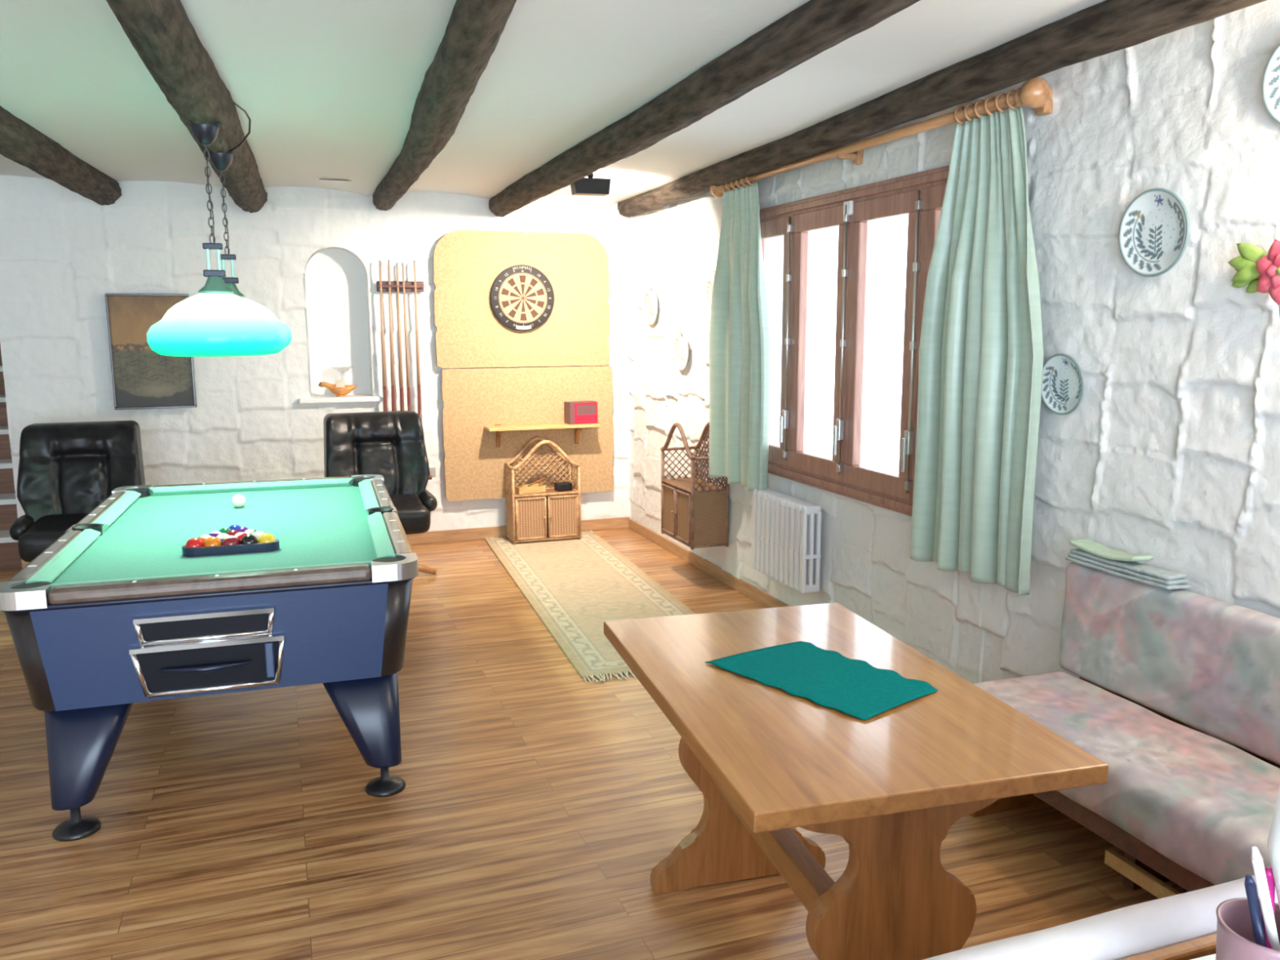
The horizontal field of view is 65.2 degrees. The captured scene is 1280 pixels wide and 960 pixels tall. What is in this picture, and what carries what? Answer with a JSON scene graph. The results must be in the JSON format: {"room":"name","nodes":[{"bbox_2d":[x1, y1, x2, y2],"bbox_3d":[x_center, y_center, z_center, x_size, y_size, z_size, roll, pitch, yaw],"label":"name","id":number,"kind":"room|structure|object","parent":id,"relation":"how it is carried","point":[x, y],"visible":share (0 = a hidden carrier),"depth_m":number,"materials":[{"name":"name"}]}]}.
{"room":"game room","nodes":[
{"label":"game room","id":0,"kind":"room"},
{"bbox_2d":[0,174,631,560],"bbox_3d":[-1.947,-0.724,6.723,4.035,2.420,0.035,-3,10,-20],"label":"wall","id":1,"kind":"structure","parent":0,"point":[61,250],"depth_m":6.47,"materials":[{"name":"white paint"}]},
{"bbox_2d":[105,293,196,409],"bbox_3d":[-3.050,-0.803,6.258,0.468,0.712,0.024,-3,10,-20],"label":"framed painting","id":2,"kind":"object","parent":1,"relation":"attached to","point":[143,378],"visible":0.69,"depth_m":6.25,"materials":[{"name":"grey paint"}]},
{"bbox_2d":[22,516,629,568],"bbox_3d":[-1.959,0.432,6.892,3.995,0.085,0.016,-3,10,-20],"label":"baseboard","id":3,"kind":"structure","parent":1,"relation":"attached to","point":[477,533],"depth_m":7.17,"materials":[{"name":"brown wood"}]},
{"bbox_2d":[303,247,373,397],"bbox_3d":[-2.030,-1.057,6.733,0.400,0.985,0.172,-3,10,-20],"label":"wall niche","id":4,"kind":"object","parent":1,"relation":"in","point":[336,279],"visible":0.88,"depth_m":6.81,"materials":[{"name":"white paint"}]},
{"bbox_2d":[318,379,356,396],"bbox_3d":[-2.043,-0.621,6.766,0.250,0.114,0.076,-3,10,-20],"label":"bird figurine","id":5,"kind":"object","parent":4,"relation":"in","point":[339,388],"visible":1,"depth_m":6.74,"materials":[{"name":"orange ceramic"}]},
{"bbox_2d":[298,395,382,404],"bbox_3d":[-2.002,-0.537,6.712,0.540,0.035,0.058,-3,10,-20],"label":"trim","id":6,"kind":"structure","parent":1,"relation":"attached to","point":[370,398],"depth_m":6.68,"materials":[{"name":"white paint"}]},
{"bbox_2d":[376,280,431,479],"bbox_3d":[-1.597,-0.664,6.793,0.310,1.346,0.070,-3,10,-20],"label":"cue rack","id":7,"kind":"object","parent":1,"relation":"attached to","point":[409,286],"visible":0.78,"depth_m":6.70,"materials":[{"name":"brown wood"}]},
{"bbox_2d":[378,260,387,411],"bbox_3d":[-1.720,-0.735,6.727,0.030,1.450,0.030,-3,9,-20],"label":"pool cue","id":8,"kind":"object","parent":7,"relation":"on","point":[384,371],"visible":0.64,"depth_m":6.70,"materials":[{"name":"red wood"}]},
{"bbox_2d":[387,259,395,411],"bbox_3d":[-1.668,-0.743,6.745,0.030,1.450,0.030,-3,9,-20],"label":"pool cue","id":9,"kind":"object","parent":7,"relation":"on","point":[392,362],"visible":0.65,"depth_m":6.72,"materials":[{"name":"red wood"}]},
{"bbox_2d":[395,262,404,410],"bbox_3d":[-1.616,-0.728,6.766,0.030,1.450,0.030,-3,9,-20],"label":"pool cue","id":10,"kind":"object","parent":7,"relation":"on","point":[401,376],"visible":0.64,"depth_m":6.74,"materials":[{"name":"red wood"}]},
{"bbox_2d":[401,262,411,410],"bbox_3d":[-1.573,-0.732,6.783,0.030,1.450,0.030,-4,10,-20],"label":"pool cue","id":11,"kind":"object","parent":7,"relation":"on","point":[407,369],"visible":0.64,"depth_m":6.75,"materials":[{"name":"red wood"}]},
{"bbox_2d":[413,260,422,421],"bbox_3d":[-1.506,-0.751,6.801,0.030,1.450,0.030,-3,10,-20],"label":"pool cue","id":12,"kind":"object","parent":7,"relation":"on","point":[418,369],"visible":0.64,"depth_m":6.78,"materials":[{"name":"red wood"}]},
{"bbox_2d":[429,466,435,476],"bbox_3d":[-1.461,-0.056,7.003,0.064,0.064,0.012,-3,10,-20],"label":"wall socket","id":13,"kind":"object","parent":1,"relation":"attached to","point":[433,470],"visible":0.6,"depth_m":7.00,"materials":[{"name":"grey plastic"}]},
{"bbox_2d":[432,230,609,368],"bbox_3d":[-0.812,-1.257,6.999,1.247,0.930,0.030,-3,10,-20],"label":"panel","id":14,"kind":"object","parent":1,"relation":"attached to","point":[467,264],"visible":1,"depth_m":6.97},
{"bbox_2d":[489,265,554,330],"bbox_3d":[-0.817,-1.264,6.957,0.451,0.451,0.042,-3,10,-20],"label":"dartboard","id":15,"kind":"object","parent":14,"relation":"attached to","point":[522,297],"visible":1,"depth_m":6.94,"materials":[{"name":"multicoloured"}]},
{"bbox_2d":[441,365,613,501],"bbox_3d":[-0.783,-0.339,7.154,1.241,0.926,0.030,-3,10,-20],"label":"panel","id":16,"kind":"object","parent":1,"relation":"attached to","point":[473,399],"visible":0.94,"depth_m":7.09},
{"bbox_2d":[484,422,599,447],"bbox_3d":[-0.688,-0.316,7.074,0.794,0.167,0.190,-3,10,-20],"label":"wall shelf","id":17,"kind":"object","parent":16,"relation":"attached to","point":[498,428],"visible":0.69,"depth_m":7.03,"materials":[{"name":"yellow wood"}]},
{"bbox_2d":[564,400,597,424],"bbox_3d":[-0.423,-0.483,7.169,0.211,0.155,0.112,-4,10,-25],"label":"box","id":18,"kind":"object","parent":17,"relation":"on","point":[578,412],"visible":1,"depth_m":7.12,"materials":[{"name":"red"}]},
{"bbox_2d":[303,246,373,384],"bbox_3d":[-1.873,-0.742,6.930,4.315,2.390,0.285,-3,10,-20],"label":"wall","id":19,"kind":"structure","parent":0,"point":[329,246],"depth_m":6.74,"materials":[{"name":"white paint"}]},
{"bbox_2d":[0,0,1105,204],"bbox_3d":[-1.584,-1.470,3.334,6.219,0.230,11.500,-3,10,-20],"label":"ceiling","id":20,"kind":"structure","parent":0,"point":[327,89],"depth_m":3.56,"materials":[{"name":"white paint"}]},
{"bbox_2d":[0,106,121,205],"bbox_3d":[-1.962,-1.122,2.007,0.241,0.209,8.604,-3,9,-17],"label":"ceiling beam","id":21,"kind":"structure","parent":20,"relation":"attached to","point":[20,143],"depth_m":4.68,"materials":[{"name":"brown wood"}]},
{"bbox_2d":[106,0,267,213],"bbox_3d":[-1.153,-1.166,2.297,0.218,0.223,8.600,-3,9,-18],"label":"ceiling beam","id":22,"kind":"structure","parent":20,"relation":"attached to","point":[162,33],"depth_m":3.08,"materials":[{"name":"brown wood"}]},
{"bbox_2d":[146,120,288,356],"bbox_3d":[-1.579,-0.885,3.696,0.486,0.844,0.486,-3,10,-20],"label":"pendant lamp","id":23,"kind":"object","parent":22,"relation":"hanging from","point":[215,322],"visible":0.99,"depth_m":3.60,"materials":[{"name":"green glass"}]},
{"bbox_2d":[230,101,250,151],"bbox_3d":[-1.578,-1.392,3.930,0.098,0.118,0.583,-3,10,-20],"label":"cable","id":24,"kind":"object","parent":22,"relation":"attached to","point":[236,104],"visible":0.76,"depth_m":4.03,"materials":[{"name":"black plastic"}]},
{"bbox_2d":[207,149,292,347],"bbox_3d":[-1.772,-0.980,4.300,0.486,0.844,0.486,-3,10,-20],"label":"pendant lamp","id":25,"kind":"object","parent":22,"relation":"hanging from","point":[221,162],"visible":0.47,"depth_m":4.29,"materials":[{"name":"green glass"}]},
{"bbox_2d":[319,178,351,181],"bbox_3d":[-1.806,-1.813,6.051,0.250,0.004,0.024,-3,10,-20],"label":"ceiling vent","id":26,"kind":"object","parent":20,"relation":"in","point":[319,179],"visible":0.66,"depth_m":6.03,"materials":[{"name":"black plastic"}]},
{"bbox_2d":[372,0,516,210],"bbox_3d":[-0.366,-1.223,2.575,0.210,0.186,8.599,-3,9,-17],"label":"ceiling beam","id":27,"kind":"structure","parent":20,"relation":"attached to","point":[474,28],"depth_m":3.23,"materials":[{"name":"brown wood"}]},
{"bbox_2d":[570,173,610,195],"bbox_3d":[-0.274,-1.633,5.478,0.210,0.142,0.093,-3,10,-20],"label":"floodlight","id":28,"kind":"object","parent":20,"relation":"hanging from","point":[590,186],"visible":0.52,"depth_m":5.45,"materials":[{"name":"black plastic"}]},
{"bbox_2d":[488,0,920,217],"bbox_3d":[0.450,-1.261,2.867,0.173,0.173,8.592,-3,10,-19],"label":"ceiling beam","id":29,"kind":"structure","parent":20,"relation":"attached to","point":[815,27],"depth_m":3.30,"materials":[{"name":"brown wood"}]},
{"bbox_2d":[617,0,1266,217],"bbox_3d":[1.201,-1.296,3.060,0.173,0.155,8.460,-3,9,-18],"label":"ceiling beam","id":30,"kind":"structure","parent":20,"relation":"attached to","point":[1105,27],"depth_m":3.23,"materials":[{"name":"brown wood"}]},
{"bbox_2d":[0,528,1188,959],"bbox_3d":[-1.736,1.009,3.668,5.879,0.050,11.500,-3,10,-20],"label":"floor","id":31,"kind":"structure","parent":0,"point":[535,813],"depth_m":3.07,"materials":[{"name":"laminate"}]},
{"bbox_2d":[0,344,22,568],"bbox_3d":[-4.958,-0.479,7.080,1.370,1.845,2.295,-3,10,-20],"label":"staircase","id":32,"kind":"structure","parent":31,"relation":"on","point":[10,557],"depth_m":6.65,"materials":[{"name":"brown wood"}]},
{"bbox_2d":[8,420,145,562],"bbox_3d":[-3.100,0.197,5.534,0.629,0.979,0.702,-3,9,-17],"label":"leather armchair","id":33,"kind":"object","parent":31,"relation":"on","point":[66,470],"visible":0.71,"depth_m":5.61,"materials":[{"name":"black leather"}]},
{"bbox_2d":[0,474,418,841],"bbox_3d":[-1.535,0.539,3.908,1.175,0.802,1.949,-3,9,-17],"label":"pool table","id":34,"kind":"object","parent":31,"relation":"on","point":[113,615],"visible":1,"depth_m":3.06,"materials":[{"name":"blue laminate"}]},
{"bbox_2d":[25,528,101,583],"bbox_3d":[-1.876,0.252,3.290,0.055,0.035,0.800,-3,9,-17],"label":"cushion","id":35,"kind":"object","parent":34,"relation":"on","point":[60,564],"depth_m":3.24,"materials":[{"name":"green fabric"}]},
{"bbox_2d":[92,490,141,531],"bbox_3d":[-2.143,0.122,4.118,0.055,0.035,0.800,-3,9,-17],"label":"cushion","id":36,"kind":"object","parent":34,"relation":"on","point":[118,509],"depth_m":4.06,"materials":[{"name":"green fabric"}]},
{"bbox_2d":[185,537,204,547],"bbox_3d":[-1.507,0.224,3.388,0.056,0.057,0.057,6,11,34],"label":"ball","id":37,"kind":"object","parent":34,"relation":"on","point":[193,542],"visible":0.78,"depth_m":3.37,"materials":[{"name":"red plastic"}]},
{"bbox_2d":[198,534,211,544],"bbox_3d":[-1.495,0.215,3.443,0.057,0.057,0.056,-4,10,-25],"label":"ball","id":38,"kind":"object","parent":34,"relation":"on","point":[203,537],"visible":0.35,"depth_m":3.42,"materials":[{"name":"plastic"}]},
{"bbox_2d":[49,560,373,588],"bbox_3d":[-1.272,0.292,3.026,0.915,0.035,0.055,-3,9,-17],"label":"cushion","id":39,"kind":"object","parent":34,"relation":"on","point":[51,584],"depth_m":2.99,"materials":[{"name":"green fabric"}]},
{"bbox_2d":[204,536,222,546],"bbox_3d":[-1.452,0.221,3.406,0.057,0.057,0.056,-6,11,-31],"label":"ball","id":40,"kind":"object","parent":34,"relation":"on","point":[211,541],"visible":0.74,"depth_m":3.39,"materials":[{"name":"orange plastic"}]},
{"bbox_2d":[208,530,221,537],"bbox_3d":[-1.483,0.206,3.499,0.057,0.057,0.056,4,10,23],"label":"ball","id":41,"kind":"object","parent":34,"relation":"on","point":[215,533],"visible":0.26,"depth_m":3.48,"materials":[{"name":"plastic"}]},
{"bbox_2d":[216,533,229,546],"bbox_3d":[-1.440,0.212,3.461,0.056,0.057,0.057,-6,11,-33],"label":"ball","id":42,"kind":"object","parent":34,"relation":"on","point":[221,536],"visible":0.27,"depth_m":3.44,"materials":[{"name":"white plastic"}]},
{"bbox_2d":[218,527,231,533],"bbox_3d":[-1.471,0.198,3.554,0.056,0.057,0.056,5,10,29],"label":"ball","id":43,"kind":"object","parent":34,"relation":"on","point":[225,530],"visible":0.33,"depth_m":3.54,"materials":[{"name":"green plastic"}]},
{"bbox_2d":[182,538,279,557],"bbox_3d":[-1.430,0.217,3.516,0.308,0.030,0.281,-3,10,-20],"label":"rack","id":44,"kind":"object","parent":34,"relation":"on","point":[272,546],"visible":0.66,"depth_m":3.39,"materials":[{"name":"blue plastic"}]},
{"bbox_2d":[222,535,239,545],"bbox_3d":[-1.397,0.218,3.423,0.057,0.057,0.056,-2,9,-12],"label":"ball","id":45,"kind":"object","parent":34,"relation":"on","point":[230,540],"visible":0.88,"depth_m":3.40,"materials":[{"name":"red plastic"}]},
{"bbox_2d":[226,529,239,535],"bbox_3d":[-1.428,0.203,3.517,0.056,0.057,0.056,-7,11,-35],"label":"ball","id":46,"kind":"object","parent":34,"relation":"on","point":[232,532],"visible":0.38,"depth_m":3.50,"materials":[{"name":"red plastic"}]},
{"bbox_2d":[228,524,240,529],"bbox_3d":[-1.459,0.189,3.610,0.056,0.057,0.057,4,10,24],"label":"ball","id":47,"kind":"object","parent":34,"relation":"on","point":[235,526],"visible":0.32,"depth_m":3.59,"materials":[{"name":"blue plastic"}]},
{"bbox_2d":[231,493,245,507],"bbox_3d":[-1.702,0.089,4.248,0.057,0.057,0.057,-3,10,-20],"label":"cue ball","id":48,"kind":"object","parent":34,"relation":"on","point":[238,500],"visible":1,"depth_m":4.23,"materials":[{"name":"beige plastic"}]},
{"bbox_2d":[234,532,247,544],"bbox_3d":[-1.385,0.209,3.479,0.056,0.057,0.057,-7,11,-36],"label":"ball","id":49,"kind":"object","parent":34,"relation":"on","point":[240,535],"visible":0.35,"depth_m":3.46,"materials":[{"name":"red plastic"}]},
{"bbox_2d":[235,526,248,532],"bbox_3d":[-1.416,0.195,3.572,0.056,0.057,0.057,-2,9,-10],"label":"ball","id":50,"kind":"object","parent":34,"relation":"on","point":[242,529],"visible":0.34,"depth_m":3.56,"materials":[{"name":"purple plastic"}]},
{"bbox_2d":[240,534,257,544],"bbox_3d":[-1.343,0.215,3.441,0.056,0.057,0.057,5,10,30],"label":"ball","id":51,"kind":"object","parent":34,"relation":"on","point":[247,539],"visible":0.66,"depth_m":3.42,"materials":[{"name":"black plastic"}]},
{"bbox_2d":[244,528,257,534],"bbox_3d":[-1.374,0.201,3.534,0.057,0.057,0.056,0,9,3],"label":"ball","id":52,"kind":"object","parent":34,"relation":"on","point":[249,531],"visible":0.34,"depth_m":3.52,"materials":[{"name":"white plastic"}]},
{"bbox_2d":[146,477,355,496],"bbox_3d":[-1.804,0.032,4.678,0.915,0.035,0.055,-3,9,-17],"label":"cushion","id":53,"kind":"object","parent":34,"relation":"on","point":[331,482],"depth_m":4.66,"materials":[{"name":"green fabric"}]},
{"bbox_2d":[252,530,265,543],"bbox_3d":[-1.331,0.206,3.496,0.056,0.057,0.057,3,10,22],"label":"ball","id":54,"kind":"object","parent":34,"relation":"on","point":[257,534],"visible":0.38,"depth_m":3.48,"materials":[{"name":"white plastic"}]},
{"bbox_2d":[257,533,275,543],"bbox_3d":[-1.288,0.212,3.459,0.056,0.057,0.057,-2,9,-9],"label":"ball","id":55,"kind":"object","parent":34,"relation":"on","point":[267,537],"visible":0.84,"depth_m":3.44,"materials":[{"name":"yellow plastic"}]},
{"bbox_2d":[358,479,378,515],"bbox_3d":[-1.199,0.072,4.414,0.055,0.035,0.800,-3,9,-17],"label":"cushion","id":56,"kind":"object","parent":34,"relation":"on","point":[368,491],"depth_m":4.36,"materials":[{"name":"green fabric"}]},
{"bbox_2d":[367,511,395,558],"bbox_3d":[-0.933,0.202,3.586,0.055,0.035,0.800,-3,9,-17],"label":"cushion","id":57,"kind":"object","parent":34,"relation":"on","point":[381,540],"depth_m":3.54,"materials":[{"name":"green fabric"}]},
{"bbox_2d":[323,410,437,574],"bbox_3d":[-1.576,0.099,6.119,0.629,0.979,0.702,-4,10,-23],"label":"leather armchair","id":58,"kind":"object","parent":31,"relation":"on","point":[391,445],"visible":0.64,"depth_m":6.21,"materials":[{"name":"black leather"}]},
{"bbox_2d":[484,530,695,683],"bbox_3d":[-0.296,0.623,5.876,0.800,0.009,3.100,-3,9,-17],"label":"runner rug","id":59,"kind":"object","parent":31,"relation":"on","point":[575,585],"visible":0.8,"depth_m":5.74,"materials":[{"name":"fabric"}]},
{"bbox_2d":[504,436,581,544],"bbox_3d":[-0.687,0.062,7.098,0.495,0.718,0.264,-3,10,-20],"label":"base cabinet","id":60,"kind":"object","parent":59,"relation":"on","point":[552,514],"visible":0.94,"depth_m":7.05,"materials":[{"name":"wicker"}]},
{"bbox_2d":[514,477,546,494],"bbox_3d":[-0.767,0.039,7.075,0.232,0.091,0.120,-5,10,-28],"label":"wooden tray","id":61,"kind":"object","parent":60,"relation":"on","point":[533,487],"visible":0.88,"depth_m":7.04,"materials":[{"name":"brown wood"}]},
{"bbox_2d":[554,481,572,491],"bbox_3d":[-0.546,0.046,7.140,0.110,0.055,0.085,-4,10,-25],"label":"case","id":62,"kind":"object","parent":60,"relation":"on","point":[562,486],"visible":1,"depth_m":7.11,"materials":[{"name":"black plastic"}]},
{"bbox_2d":[603,602,1108,959],"bbox_3d":[0.384,0.816,2.351,0.700,0.730,1.125,-3,9,-15],"label":"trestle table","id":63,"kind":"object","parent":31,"relation":"on","point":[766,762],"visible":0.93,"depth_m":1.96,"materials":[{"name":"brown wood"}]},
{"bbox_2d":[705,640,937,719],"bbox_3d":[0.418,0.448,2.309,0.300,0.006,0.467,-7,11,-38],"label":"mat","id":64,"kind":"object","parent":63,"relation":"on","point":[859,689],"visible":1,"depth_m":2.28,"materials":[{"name":"teal fabric"}]},
{"bbox_2d":[922,875,1278,959],"bbox_3d":[0.939,0.846,1.474,1.942,0.941,0.511,-3,10,-20],"label":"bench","id":65,"kind":"object","parent":31,"relation":"on","point":[1184,926],"visible":0.75,"depth_m":1.00,"materials":[{"name":"fabric"}]},
{"bbox_2d":[968,561,1279,898],"bbox_3d":[1.498,0.777,2.405,0.509,0.782,1.746,-3,10,-20],"label":"bench","id":66,"kind":"object","parent":31,"relation":"on","point":[1177,691],"visible":0.86,"depth_m":2.66,"materials":[{"name":"fabric"}]},
{"bbox_2d":[973,671,1279,884],"bbox_3d":[1.462,0.825,2.389,0.427,0.178,1.728,-3,10,-20],"label":"seat cushion","id":67,"kind":"object","parent":66,"relation":"on","point":[1193,801],"depth_m":2.52,"materials":[{"name":"fabric"}]},
{"bbox_2d":[1066,548,1191,590],"bbox_3d":[1.462,0.264,3.019,0.084,0.044,0.400,-3,10,-20],"label":"folded cloth","id":68,"kind":"object","parent":66,"relation":"on","point":[1140,572],"visible":0.93,"depth_m":2.95,"materials":[{"name":"white fabric"}]},
{"bbox_2d":[1069,538,1153,561],"bbox_3d":[1.440,0.221,3.069,0.079,0.030,0.259,-3,10,-20],"label":"folded cloth","id":69,"kind":"object","parent":68,"relation":"on","point":[1088,545],"visible":1,"depth_m":3.06,"materials":[{"name":"green fabric"}]},
{"bbox_3d":[1.117,0.923,1.048,2.100,0.921,0.400,-3,10,-20],"label":"countertop","id":70,"kind":"structure","parent":31,"relation":"on","visible":0},
{"bbox_2d":[1190,953,1215,959],"bbox_3d":[0.569,0.484,0.873,0.296,0.002,0.220,-3,9,-17],"label":"paper sheets","id":71,"kind":"object","parent":70,"relation":"on","point":[1212,957],"visible":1,"depth_m":0.98,"materials":[{"name":"white paper"}]},
{"bbox_2d":[1215,897,1279,959],"bbox_3d":[0.558,0.434,0.875,0.102,0.094,0.085,3,10,21],"label":"mug","id":72,"kind":"object","parent":71,"relation":"on","point":[1235,939],"visible":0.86,"depth_m":0.88,"materials":[{"name":"pink ceramic"}]},
{"bbox_2d":[1244,874,1266,947],"bbox_3d":[0.546,0.409,0.878,0.009,0.122,0.037,-8,12,-42],"label":"pen","id":73,"kind":"object","parent":72,"relation":"in","point":[1251,888],"visible":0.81,"depth_m":0.88,"materials":[{"name":"blue plastic"}]},
{"bbox_2d":[1251,846,1279,951],"bbox_3d":[0.549,0.390,0.871,0.064,0.162,0.008,-3,10,-20],"label":"pen","id":74,"kind":"object","parent":72,"relation":"in","point":[1256,859],"visible":1,"depth_m":0.86,"materials":[{"name":"white plastic"}]},
{"bbox_2d":[1262,866,1275,949],"bbox_3d":[0.550,0.405,0.878,0.009,0.128,0.032,2,9,11],"label":"pen","id":75,"kind":"object","parent":72,"relation":"in","point":[1269,876],"visible":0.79,"depth_m":0.88,"materials":[{"name":"pink plastic"}]},
{"bbox_2d":[1266,786,1279,909],"bbox_3d":[0.576,0.353,0.869,0.060,0.235,0.060,-3,10,-20],"label":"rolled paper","id":76,"kind":"object","parent":72,"relation":"in","point":[1273,838],"visible":1,"depth_m":0.87,"materials":[{"name":"white paper"}]},
{"bbox_2d":[626,0,1279,684],"bbox_3d":[1.548,-0.217,3.451,0.391,2.420,9.226,-3,10,-20],"label":"wall","id":77,"kind":"structure","parent":0,"point":[1169,452],"depth_m":3.15,"materials":[{"name":"white paint"}]},
{"bbox_2d":[642,284,657,324],"bbox_3d":[0.082,-1.195,6.816,0.053,0.275,0.275,-3,10,-20],"label":"wall plate","id":78,"kind":"object","parent":77,"relation":"attached to","point":[650,303],"visible":1,"depth_m":6.84,"materials":[{"name":"ceramic"}]},
{"bbox_2d":[672,329,688,369],"bbox_3d":[0.270,-0.825,6.351,0.053,0.255,0.255,-3,10,-20],"label":"wall plate","id":79,"kind":"object","parent":77,"relation":"attached to","point":[680,345],"visible":1,"depth_m":6.38,"materials":[{"name":"ceramic"}]},
{"bbox_2d":[660,422,728,550],"bbox_3d":[0.316,0.009,6.009,0.264,0.718,0.495,-3,10,-20],"label":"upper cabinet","id":80,"kind":"object","parent":77,"relation":"attached to","point":[695,510],"visible":0.89,"depth_m":5.86,"materials":[{"name":"brown wicker"}]},
{"bbox_2d":[628,518,790,608],"bbox_3d":[0.677,0.650,5.488,0.016,0.075,4.448,-3,10,-20],"label":"baseboard","id":81,"kind":"structure","parent":77,"relation":"attached to","point":[759,596],"depth_m":6.15,"materials":[{"name":"brown wood"}]},
{"bbox_2d":[704,270,715,313],"bbox_3d":[0.442,-1.084,5.824,0.053,0.265,0.265,-3,10,-20],"label":"wall plate","id":82,"kind":"object","parent":77,"relation":"attached to","point":[708,283],"visible":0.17,"depth_m":5.90,"materials":[{"name":"ceramic"}]},
{"bbox_2d":[751,488,821,593],"bbox_3d":[0.744,0.294,5.069,0.125,0.430,0.562,-3,10,-20],"label":"radiator","id":83,"kind":"object","parent":77,"relation":"attached to","point":[786,529],"visible":1,"depth_m":4.95,"materials":[{"name":"white metal"}]},
{"bbox_2d":[760,165,949,516],"bbox_3d":[0.934,-0.613,4.556,0.140,1.376,2.070,-3,10,-20],"label":"window","id":84,"kind":"structure","parent":77,"relation":"in","point":[919,196],"depth_m":4.48,"materials":[{"name":"brown wood"}]},
{"bbox_2d":[710,76,1053,197],"bbox_3d":[0.880,-1.425,4.371,0.160,0.098,2.550,-3,10,-20],"label":"pole","id":85,"kind":"object","parent":77,"relation":"attached to","point":[1036,93],"visible":0.73,"depth_m":3.76,"materials":[{"name":"brown wood"}]},
{"bbox_2d":[708,177,770,490],"bbox_3d":[0.533,-0.785,5.388,0.099,1.638,0.624,-3,10,-20],"label":"curtain","id":86,"kind":"object","parent":85,"relation":"hanging from","point":[740,338],"visible":0.97,"depth_m":5.34,"materials":[{"name":"green fabric"}]},
{"bbox_2d":[909,88,1044,596],"bbox_3d":[1.210,-0.476,3.543,0.115,1.681,0.614,-4,10,-21],"label":"curtain","id":87,"kind":"object","parent":85,"relation":"hanging from","point":[980,365],"visible":0.98,"depth_m":3.51,"materials":[{"name":"green fabric"}]},
{"bbox_2d":[1041,353,1084,414],"bbox_3d":[1.393,-0.314,3.285,0.050,0.201,0.202,-3,10,-19],"label":"wall plate","id":88,"kind":"object","parent":77,"relation":"attached to","point":[1063,380],"visible":1,"depth_m":3.29,"materials":[{"name":"ceramic"}]},
{"bbox_2d":[1118,187,1189,276],"bbox_3d":[1.502,-0.718,2.911,0.052,0.250,0.250,-3,10,-20],"label":"wall plate","id":89,"kind":"object","parent":77,"relation":"attached to","point":[1153,233],"visible":1,"depth_m":2.92,"materials":[{"name":"ceramic"}]},
{"bbox_2d":[1227,239,1279,315],"bbox_3d":[1.607,-0.490,2.560,0.055,0.241,0.260,-3,10,-20],"label":"flower spray","id":90,"kind":"object","parent":77,"relation":"attached to","point":[1254,267],"visible":1,"depth_m":2.58,"materials":[{"name":"pink plant"}]},
{"bbox_2d":[1262,44,1279,124],"bbox_3d":[1.648,-0.990,2.454,0.052,0.245,0.246,-3,10,-20],"label":"wall plate","id":91,"kind":"object","parent":77,"relation":"attached to","point":[1271,78],"visible":1,"depth_m":2.54,"materials":[{"name":"ceramic"}]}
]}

